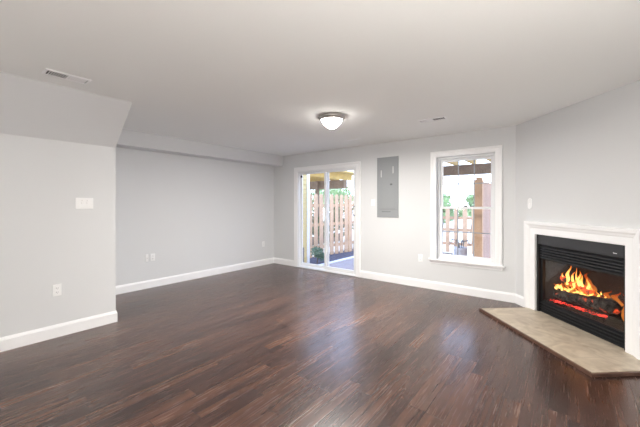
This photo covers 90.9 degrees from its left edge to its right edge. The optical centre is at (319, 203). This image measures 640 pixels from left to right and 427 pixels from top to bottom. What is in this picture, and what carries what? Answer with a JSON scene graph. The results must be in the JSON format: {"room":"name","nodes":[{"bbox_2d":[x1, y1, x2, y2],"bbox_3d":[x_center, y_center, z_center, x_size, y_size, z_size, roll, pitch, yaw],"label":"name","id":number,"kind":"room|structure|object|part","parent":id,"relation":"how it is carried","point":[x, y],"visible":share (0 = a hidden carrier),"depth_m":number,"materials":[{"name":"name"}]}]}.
{"room":"empty living room","nodes":[
{"label":"empty living room","id":0,"kind":"room"},
{"bbox_2d":[0,72,131,337],"bbox_3d":[-4.392,0.140,1.675,1.684,2.440,5.600,0,0,38],"label":"wall","id":1,"kind":"structure","parent":0,"point":[58,144],"depth_m":3.17,"materials":[{"name":"white paint"}]},
{"bbox_2d":[53,284,61,296],"bbox_3d":[-2.684,0.880,3.217,0.012,0.118,0.072,0,0,38],"label":"wall outlet","id":2,"kind":"object","parent":1,"relation":"attached to","point":[57,289],"visible":1,"depth_m":3.21,"materials":[{"name":"white plastic"}]},
{"bbox_2d":[0,311,117,351],"bbox_3d":[-4.082,1.295,1.440,0.014,0.130,5.614,0,0,38],"label":"baseboard","id":3,"kind":"structure","parent":1,"relation":"attached to","point":[18,340],"depth_m":3.20,"materials":[{"name":"white paint"}]},
{"bbox_2d":[75,198,92,208],"bbox_3d":[-2.539,-0.007,3.397,0.018,0.118,0.160,0,0,38],"label":"light switch","id":4,"kind":"object","parent":1,"relation":"attached to","point":[80,203],"visible":1,"depth_m":3.40,"materials":[{"name":"white plastic"}]},
{"bbox_2d":[116,147,273,285],"bbox_3d":[-3.982,0.140,3.680,0.150,2.440,9.260,0,0,38],"label":"wall","id":5,"kind":"structure","parent":0,"point":[195,214],"depth_m":5.59,"materials":[{"name":"white paint"}]},
{"bbox_2d":[150,253,154,260],"bbox_3d":[-2.729,0.870,5.141,0.012,0.118,0.072,0,0,38],"label":"wall outlet","id":6,"kind":"object","parent":5,"relation":"attached to","point":[152,256],"visible":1,"depth_m":5.13,"materials":[{"name":"white plastic"}]},
{"bbox_2d":[116,257,273,294],"bbox_3d":[-2.186,1.295,5.830,0.014,0.130,3.660,0,0,38],"label":"baseboard","id":7,"kind":"structure","parent":5,"relation":"attached to","point":[120,289],"depth_m":5.59,"materials":[{"name":"white paint"}]},
{"bbox_2d":[0,0,639,155],"bbox_3d":[-1.262,-1.140,1.547,7.063,0.120,9.570,0,0,38],"label":"ceiling","id":8,"kind":"structure","parent":0,"point":[253,75],"depth_m":2.37,"materials":[{"name":"white paint"}]},
{"bbox_2d":[42,68,91,84],"bbox_3d":[-2.142,-1.075,2.671,0.150,0.009,0.310,0,0,38],"label":"ceiling vent","id":9,"kind":"object","parent":8,"relation":"in","point":[46,71],"visible":1,"depth_m":2.66,"materials":[{"name":"white metal"}]},
{"bbox_2d":[116,129,283,166],"bbox_3d":[-2.069,-0.968,5.739,0.310,0.225,3.660,0,0,38],"label":"soffit","id":10,"kind":"structure","parent":8,"relation":"attached to","point":[130,139],"depth_m":5.40,"materials":[{"name":"white paint"}]},
{"bbox_2d":[318,113,344,129],"bbox_3d":[0.145,-0.995,3.888,0.336,0.170,0.336,0,0,38],"label":"ceiling lamp","id":11,"kind":"object","parent":8,"relation":"attached to","point":[331,121],"visible":1,"depth_m":3.79,"materials":[{"name":"white glass"}]},
{"bbox_3d":[0.145,-0.994,3.888,0.260,0.132,0.260,0,0,38],"label":"lamp shade","id":12,"kind":"part","parent":11,"relation":"part of","materials":[{"name":"white glass"}]},
{"bbox_2d":[418,116,447,122],"bbox_3d":[1.436,-1.075,4.024,0.340,0.009,0.130,0,0,38],"label":"ceiling vent","id":13,"kind":"object","parent":8,"relation":"in","point":[442,117],"visible":1,"depth_m":4.01,"materials":[{"name":"white metal"}]},
{"bbox_2d":[0,263,639,426],"bbox_3d":[-1.306,1.410,1.492,7.063,0.100,9.430,0,0,38],"label":"floor","id":14,"kind":"structure","parent":0,"point":[274,344],"depth_m":2.60,"materials":[{"name":"brown wood"}]},
{"bbox_2d":[479,307,639,377],"bbox_3d":[2.441,1.345,3.272,0.717,0.030,1.574,0,0,-3],"label":"hearth","id":15,"kind":"object","parent":14,"relation":"on","point":[590,354],"visible":0.92,"depth_m":3.00,"materials":[{"name":"stone"}]},
{"bbox_2d":[524,221,639,359],"bbox_3d":[2.926,0.790,3.399,0.490,1.140,1.412,0,0,-3],"label":"fireplace","id":16,"kind":"object","parent":14,"relation":"on","point":[609,257],"depth_m":3.35,"materials":[{"name":"white paint"}]},
{"bbox_2d":[550,299,607,316],"bbox_3d":[2.839,1.146,3.494,0.050,0.067,0.737,0,0,-3],"label":"embers","id":17,"kind":"object","parent":16,"relation":"in","point":[557,301],"visible":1,"depth_m":3.43,"materials":[{"name":"red"}]},
{"bbox_3d":[2.755,0.436,3.389,0.036,0.118,1.038,0,0,-3],"label":"hood panel","id":18,"kind":"part","parent":16,"relation":"part of","materials":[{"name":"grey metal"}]},
{"bbox_3d":[2.786,0.932,3.391,0.025,0.525,1.038,0,0,-3],"label":"glass trim","id":19,"kind":"part","parent":16,"relation":"part of","materials":[{"name":"black"}]},
{"bbox_2d":[553,289,621,314],"bbox_3d":[2.893,1.049,3.463,0.156,0.196,0.748,0,0,-2],"label":"log","id":20,"kind":"object","parent":16,"relation":"on","point":[603,305],"visible":0.98,"depth_m":3.30,"materials":[{"name":"black wood"}]},
{"bbox_2d":[555,268,623,320],"bbox_3d":[2.974,0.953,3.466,0.185,0.475,0.916,0,0,-3],"label":"fire","id":21,"kind":"object","parent":16,"relation":"in","point":[588,284],"visible":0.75,"depth_m":3.55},
{"bbox_3d":[2.968,1.182,3.487,0.213,0.052,0.660,0,0,-3],"label":"fire grate","id":22,"kind":"part","parent":16,"relation":"part of","materials":[{"name":"black metal"}]},
{"bbox_3d":[3.035,1.045,3.581,0.112,0.116,0.681,0,-3,-4],"label":"log","id":23,"kind":"object","parent":16,"relation":"on","visible":0},
{"bbox_2d":[574,288,595,295],"bbox_3d":[2.954,0.981,3.546,0.061,0.124,0.402,0,0,10],"label":"log","id":24,"kind":"object","parent":23,"relation":"on","point":[585,291],"visible":0.56,"depth_m":3.43,"materials":[{"name":"orange wood"}]},
{"bbox_2d":[560,276,591,289],"bbox_3d":[2.969,0.932,3.677,0.074,0.134,0.488,0,0,-4],"label":"log","id":25,"kind":"object","parent":24,"relation":"on","point":[564,279],"visible":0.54,"depth_m":3.68,"materials":[{"name":"orange wood"}]},
{"bbox_2d":[274,125,515,293],"bbox_3d":[0.937,0.140,5.791,5.270,2.440,0.140,0,0,38],"label":"wall","id":26,"kind":"structure","parent":0,"point":[391,246],"depth_m":5.25,"materials":[{"name":"white paint"}]},
{"bbox_2d":[274,257,293,265],"bbox_3d":[-0.818,1.295,7.074,0.625,0.130,0.014,0,0,38],"label":"baseboard","id":27,"kind":"structure","parent":26,"relation":"attached to","point":[276,260],"depth_m":7.05,"materials":[{"name":"white paint"}]},
{"bbox_2d":[294,161,360,276],"bbox_3d":[0.125,0.285,6.396,1.665,2.150,0.172,0,0,38],"label":"door","id":28,"kind":"structure","parent":26,"relation":"in","point":[299,172],"depth_m":6.40,"materials":[{"name":"white paint"}]},
{"bbox_3d":[-0.113,0.329,6.645,0.752,2.005,0.035,0,0,38],"label":"panel","id":29,"kind":"part","parent":28,"relation":"part of","materials":[{"name":"clear glass"}]},
{"bbox_3d":[0.392,0.329,6.185,0.752,2.005,0.035,0,0,38],"label":"panel","id":30,"kind":"part","parent":28,"relation":"part of","materials":[{"name":"clear glass"}]},
{"bbox_2d":[377,156,398,217],"bbox_3d":[1.176,-0.292,5.495,0.406,1.055,0.028,0,0,38],"label":"electrical panel","id":31,"kind":"object","parent":26,"relation":"attached to","point":[387,167],"visible":1,"depth_m":5.49,"materials":[{"name":"grey metal"}]},
{"bbox_3d":[1.175,-0.310,5.494,0.330,0.800,0.008,0,0,38],"label":"panel door","id":32,"kind":"part","parent":31,"relation":"part of","materials":[{"name":"grey metal"}]},
{"bbox_2d":[418,254,422,261],"bbox_3d":[1.640,0.882,5.140,0.072,0.118,0.012,0,0,38],"label":"wall outlet","id":33,"kind":"object","parent":26,"relation":"attached to","point":[420,257],"visible":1,"depth_m":5.14,"materials":[{"name":"white plastic"}]},
{"bbox_2d":[360,270,515,302],"bbox_3d":[1.714,1.295,5.081,2.470,0.130,0.014,0,0,38],"label":"baseboard","id":34,"kind":"structure","parent":26,"relation":"attached to","point":[459,289],"depth_m":4.91,"materials":[{"name":"white paint"}]},
{"bbox_2d":[428,145,503,270],"bbox_3d":[2.192,0.058,4.764,1.053,1.765,0.180,0,0,38],"label":"window","id":35,"kind":"structure","parent":26,"relation":"in","point":[495,262],"depth_m":4.74,"materials":[{"name":"white paint"}]},
{"bbox_3d":[2.171,0.877,4.737,1.053,0.025,0.110,0,0,38],"label":"sill","id":36,"kind":"part","parent":35,"relation":"part of","materials":[{"name":"white paint"}]},
{"bbox_3d":[2.223,0.075,4.804,0.823,1.620,0.080,0,0,38],"label":"frame","id":37,"kind":"part","parent":35,"relation":"part of","materials":[{"name":"white plastic"}]},
{"bbox_3d":[2.236,-0.314,4.820,0.761,0.780,0.030,0,0,38],"label":"sash","id":38,"kind":"part","parent":35,"relation":"part of","materials":[{"name":"clear glass"}]},
{"bbox_3d":[2.215,0.443,4.794,0.761,0.802,0.030,0,0,38],"label":"sash","id":39,"kind":"part","parent":35,"relation":"part of","materials":[{"name":"white plastic"}]},
{"bbox_2d":[516,80,639,296],"bbox_3d":[2.793,0.140,3.389,0.100,2.440,1.876,0,0,-3],"label":"wall","id":40,"kind":"structure","parent":0,"point":[578,163],"depth_m":3.30,"materials":[{"name":"white paint"}]},
{"bbox_2d":[515,294,523,306],"bbox_3d":[2.688,1.295,4.212,0.014,0.130,0.222,0,0,-3],"label":"baseboard","id":41,"kind":"structure","parent":40,"relation":"attached to","point":[519,300],"depth_m":4.23,"materials":[{"name":"white paint"}]},
{"bbox_2d":[528,198,531,208],"bbox_3d":[2.696,-0.005,4.055,0.017,0.140,0.072,0,0,-3],"label":"switch","id":42,"kind":"object","parent":40,"relation":"attached to","point":[529,199],"visible":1,"depth_m":4.05,"materials":[{"name":"white plastic"}]},
{"label":"outside","id":43,"kind":"structure","parent":0,"visible":0},
{"bbox_2d":[312,214,472,256],"bbox_3d":[10.807,1.595,23.436,40.000,0.170,39.800,0,0,38],"label":"ground","id":44,"kind":"structure","parent":43,"point":[460,221],"depth_m":14.20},
{"bbox_2d":[303,174,309,262],"bbox_3d":[-0.492,-0.015,7.468,0.070,2.990,0.690,0,0,38],"label":"wall","id":45,"kind":"structure","parent":44,"relation":"on","point":[306,178],"depth_m":7.65,"materials":[{"name":"paint"}]},
{"bbox_3d":[-0.306,0.030,7.704,0.070,2.900,0.090,0,0,38],"label":"corner post","id":46,"kind":"part","parent":45,"relation":"part of","materials":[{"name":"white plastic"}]},
{"bbox_2d":[310,189,323,209],"bbox_3d":[-1.066,-0.111,23.180,2.950,3.259,2.794,0,0,10],"label":"tree","id":47,"kind":"object","parent":44,"relation":"on","point":[312,193],"visible":0.06,"depth_m":23.36,"materials":[{"name":"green plant"}]},
{"bbox_2d":[310,171,353,229],"bbox_3d":[-1.446,0.160,11.827,4.700,2.640,4.200,0,0,38],"label":"deck","id":48,"kind":"object","parent":44,"relation":"on","point":[316,180],"visible":0.19,"depth_m":11.99,"materials":[{"name":"yellow wood"}]},
{"bbox_3d":[-0.107,0.285,12.541,0.120,2.390,0.119,0,0,38],"label":"post","id":49,"kind":"part","parent":48,"relation":"part of","materials":[{"name":"wood"}]},
{"bbox_2d":[310,249,353,264],"bbox_3d":[0.418,1.496,8.903,0.845,0.029,4.090,0,0,38],"label":"gravel strip","id":50,"kind":"object","parent":44,"relation":"on","point":[313,260],"visible":0.14,"depth_m":8.72,"materials":[{"name":"grey gravel"}]},
{"bbox_2d":[310,246,323,262],"bbox_3d":[-0.035,1.269,7.899,0.372,0.424,0.417,0,0,38],"label":"shrub","id":51,"kind":"object","parent":50,"relation":"on","point":[318,252],"visible":0.96,"depth_m":7.83,"materials":[{"name":"green plant"}]},
{"bbox_2d":[310,194,353,257],"bbox_3d":[0.601,0.600,9.477,0.150,1.760,3.593,0,0,45],"label":"wooden fence","id":52,"kind":"object","parent":50,"relation":"on","point":[347,205],"visible":0.44,"depth_m":9.22,"materials":[{"name":"brown wood"}]},
{"bbox_3d":[0.650,0.040,9.477,0.040,0.080,3.523,0,0,45],"label":"rail","id":53,"kind":"part","parent":52,"relation":"part of","materials":[{"name":"brown wood"}]},
{"bbox_3d":[0.912,0.670,9.835,0.089,1.620,0.090,0,0,45],"label":"post","id":54,"kind":"part","parent":52,"relation":"part of","materials":[{"name":"brown wood"}]},
{"bbox_2d":[312,203,352,244],"bbox_3d":[-0.688,0.718,11.091,1.462,1.584,5.802,0,0,38],"label":"hedge","id":55,"kind":"object","parent":44,"relation":"on","point":[334,203],"visible":0.07,"depth_m":12.01,"materials":[{"name":"green plant"}]},
{"bbox_3d":[-0.652,1.360,11.138,0.060,0.300,4.900,0,0,38],"label":"stem","id":56,"kind":"part","parent":55,"relation":"part of","materials":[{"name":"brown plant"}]},
{"bbox_2d":[313,187,352,210],"bbox_3d":[1.134,0.011,21.348,3.384,3.017,3.234,0,0,2],"label":"tree","id":57,"kind":"object","parent":44,"relation":"on","point":[334,192],"visible":0.37,"depth_m":21.07,"materials":[{"name":"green plant"}]},
{"bbox_2d":[318,256,353,264],"bbox_3d":[0.803,1.485,8.600,0.125,0.050,4.090,0,0,38],"label":"kerb","id":58,"kind":"object","parent":44,"relation":"on","point":[351,257],"visible":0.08,"depth_m":8.14,"materials":[{"name":"white concrete"}]},
{"bbox_2d":[329,258,353,269],"bbox_3d":[3.261,1.495,6.666,6.120,0.030,4.090,0,0,38],"label":"patio slab","id":59,"kind":"object","parent":44,"relation":"on","point":[346,264],"visible":0.08,"depth_m":7.71,"materials":[{"name":"concrete"}]},
{"bbox_2d":[448,239,472,255],"bbox_3d":[2.630,1.071,5.984,0.397,0.818,0.370,0,0,-14],"label":"potted plant","id":60,"kind":"object","parent":59,"relation":"on","point":[461,250],"visible":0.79,"depth_m":5.92,"materials":[{"name":"white"}]},
{"bbox_3d":[2.670,1.150,5.980,0.240,0.660,0.240,0,0,38],"label":"pot","id":61,"kind":"part","parent":60,"relation":"part of","materials":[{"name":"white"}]},
{"bbox_2d":[443,159,490,175],"bbox_3d":[3.029,0.180,5.951,3.200,2.600,2.500,0,0,38],"label":"deck","id":62,"kind":"object","parent":59,"relation":"on","point":[481,168],"visible":0.02,"depth_m":6.99,"materials":[{"name":"brown wood"}]},
{"bbox_2d":[474,177,490,257],"bbox_3d":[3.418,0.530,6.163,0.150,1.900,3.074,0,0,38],"label":"wooden post","id":63,"kind":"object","parent":59,"relation":"on","point":[482,217],"depth_m":4.98,"materials":[{"name":"brown wood"}]},
{"bbox_3d":[2.520,0.530,4.971,0.088,1.900,0.090,0,0,38],"label":"post","id":64,"kind":"part","parent":63,"relation":"part of","materials":[{"name":"brown wood"}]},
{"bbox_2d":[443,193,458,227],"bbox_3d":[6.993,0.387,17.729,2.256,2.273,1.974,0,0,-4],"label":"tree","id":65,"kind":"object","parent":44,"relation":"on","point":[446,198],"visible":0.16,"depth_m":17.25,"materials":[{"name":"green plant"}]},
{"bbox_2d":[443,209,472,253],"bbox_3d":[4.709,0.790,9.064,5.510,1.380,0.150,0,0,38],"label":"wooden fence","id":66,"kind":"object","parent":44,"relation":"on","point":[447,217],"visible":0.06,"depth_m":9.47,"materials":[{"name":"brown wood"}]},
{"bbox_3d":[4.691,0.420,9.034,5.400,0.080,0.040,0,0,38],"label":"rail","id":67,"kind":"part","parent":66,"relation":"part of","materials":[{"name":"brown wood"}]},
{"bbox_3d":[4.691,0.773,9.034,5.400,0.080,0.040,0,0,38],"label":"rail","id":68,"kind":"part","parent":66,"relation":"part of","materials":[{"name":"brown wood"}]},
{"bbox_3d":[4.691,1.200,9.034,5.400,0.080,0.040,0,0,38],"label":"rail","id":69,"kind":"part","parent":66,"relation":"part of","materials":[{"name":"brown wood"}]},
{"bbox_2d":[458,194,473,228],"bbox_3d":[8.133,0.379,16.713,1.782,2.287,1.423,0,0,38],"label":"tree","id":70,"kind":"object","parent":44,"relation":"on","point":[469,199],"visible":0.23,"depth_m":16.59,"materials":[{"name":"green plant"}]},
{"bbox_3d":[8.133,0.015,16.713,1.782,1.560,1.423,0,0,38],"label":"crown","id":71,"kind":"part","parent":70,"relation":"part of","materials":[{"name":"green plant"}]}
]}

